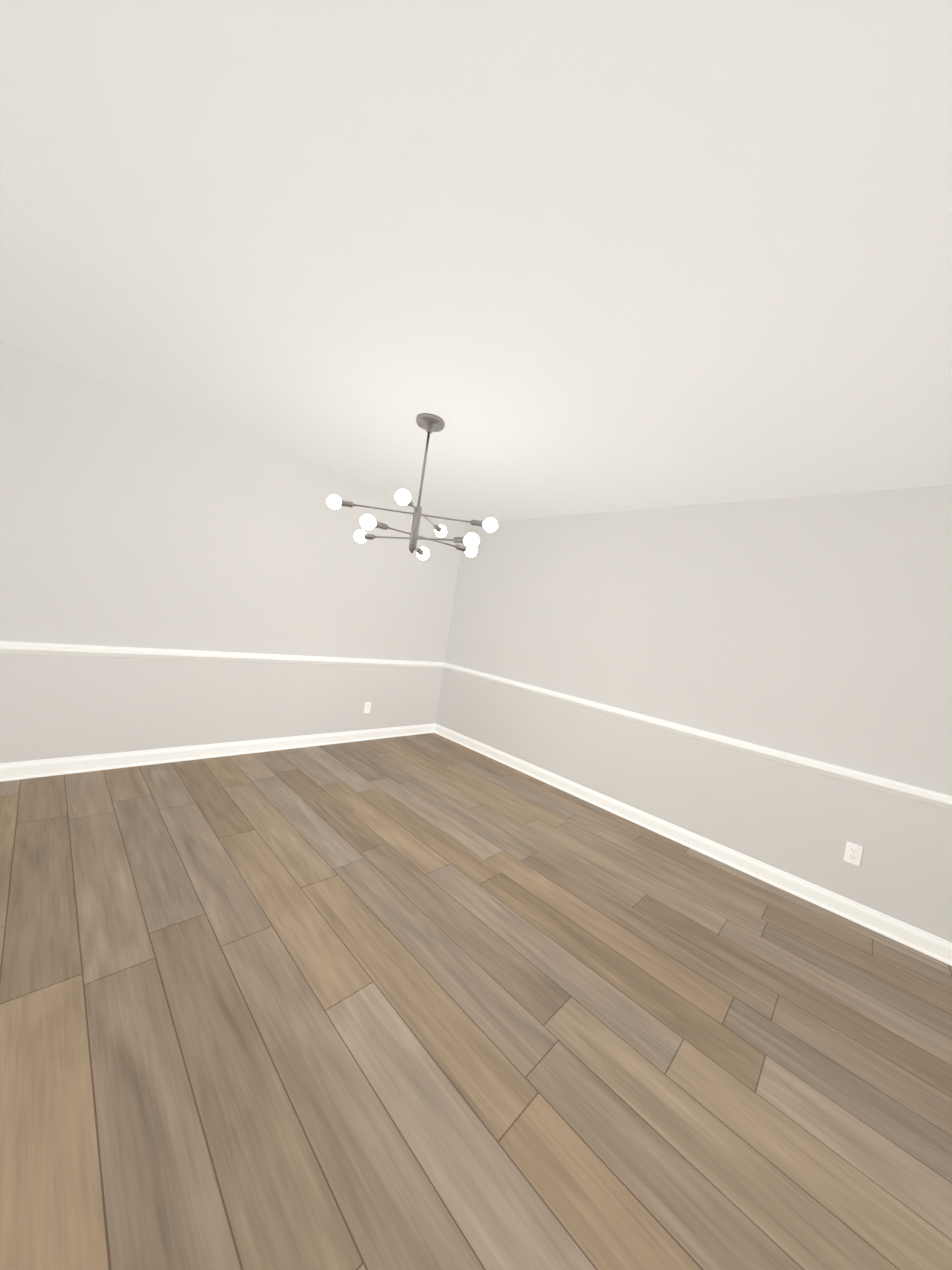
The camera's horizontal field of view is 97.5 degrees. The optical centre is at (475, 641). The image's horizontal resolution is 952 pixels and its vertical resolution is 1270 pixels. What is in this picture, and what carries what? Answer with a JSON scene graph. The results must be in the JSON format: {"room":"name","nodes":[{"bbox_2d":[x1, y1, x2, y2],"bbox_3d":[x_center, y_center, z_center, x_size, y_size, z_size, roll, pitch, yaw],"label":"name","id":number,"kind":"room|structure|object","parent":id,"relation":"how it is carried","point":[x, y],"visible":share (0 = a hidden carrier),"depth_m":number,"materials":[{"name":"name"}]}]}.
{"room":"empty dining room","nodes":[
{"label":"empty dining room","id":0,"kind":"room"},
{"bbox_2d":[0,341,464,762],"bbox_3d":[-1.586,-0.287,3.574,0.120,2.440,3.850,11,4,43],"label":"wall","id":1,"kind":"structure","parent":0,"point":[129,519],"depth_m":2.96,"materials":[{"name":"beige paint"}]},
{"bbox_2d":[0,723,435,781],"bbox_3d":[-1.724,0.876,3.561,0.027,0.102,3.570,11,4,43],"label":"baseboard","id":2,"kind":"structure","parent":1,"relation":"attached to","point":[9,771],"depth_m":3.09,"materials":[{"name":"white paint"}]},
{"bbox_2d":[364,702,370,712],"bbox_3d":[-1.088,0.662,4.188,0.008,0.115,0.070,11,4,43],"label":"electrical outlet","id":3,"kind":"object","parent":1,"relation":"attached to","point":[367,706],"visible":1,"depth_m":4.19,"materials":[{"name":"white plastic"}]},
{"bbox_2d":[0,733,951,1269],"bbox_3d":[0.227,1.360,1.693,5.750,0.100,3.850,11,4,43],"label":"floor","id":4,"kind":"structure","parent":0,"point":[430,1001],"depth_m":1.36,"materials":[{"name":"brown wood"}]},
{"bbox_2d":[0,0,951,522],"bbox_3d":[0.609,-1.148,1.579,5.750,0.100,3.850,11,4,43],"label":"ceiling","id":5,"kind":"structure","parent":0,"point":[546,258],"depth_m":1.20,"materials":[{"name":"white paint"}]},
{"bbox_2d":[327,413,497,559],"bbox_3d":[-0.300,-0.889,2.451,0.886,0.764,0.822,11,4,43],"label":"chandelier","id":6,"kind":"object","parent":5,"relation":"hanging from","point":[429,423],"visible":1,"depth_m":2.40,"materials":[{"name":"silver metal"}]},
{"bbox_2d":[436,485,951,942],"bbox_3d":[1.697,0.240,2.987,5.750,2.440,0.120,11,4,43],"label":"wall","id":7,"kind":"structure","parent":0,"point":[819,628],"depth_m":2.79,"materials":[{"name":"beige paint"}]},
{"bbox_2d":[432,724,951,965],"bbox_3d":[1.471,1.389,2.986,5.510,0.102,0.027,11,4,43],"label":"baseboard","id":8,"kind":"structure","parent":7,"relation":"attached to","point":[927,943],"depth_m":2.72,"materials":[{"name":"white paint"}]},
{"bbox_2d":[843,841,862,865],"bbox_3d":[2.147,1.207,2.377,0.070,0.115,0.008,11,4,43],"label":"electrical outlet","id":9,"kind":"object","parent":7,"relation":"attached to","point":[853,853],"visible":1,"depth_m":2.38,"materials":[{"name":"white plastic"}]},
{"bbox_3d":[-0.861,-0.028,0.286,5.750,2.440,0.120,11,4,43],"label":"wall","id":10,"kind":"structure","parent":0,"visible":0},
{"bbox_2d":[0,641,443,667],"bbox_3d":[-1.610,0.147,3.525,0.034,0.072,3.570,11,4,43],"label":"trim","id":11,"kind":"structure","parent":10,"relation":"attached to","point":[9,647],"depth_m":3.01,"materials":[{"name":"white paint"}]},
{"bbox_2d":[444,662,951,809],"bbox_3d":[1.579,0.659,2.950,5.510,0.072,0.034,11,4,43],"label":"trim","id":12,"kind":"structure","parent":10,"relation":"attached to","point":[935,798],"depth_m":2.75,"materials":[{"name":"white paint"}]}
]}

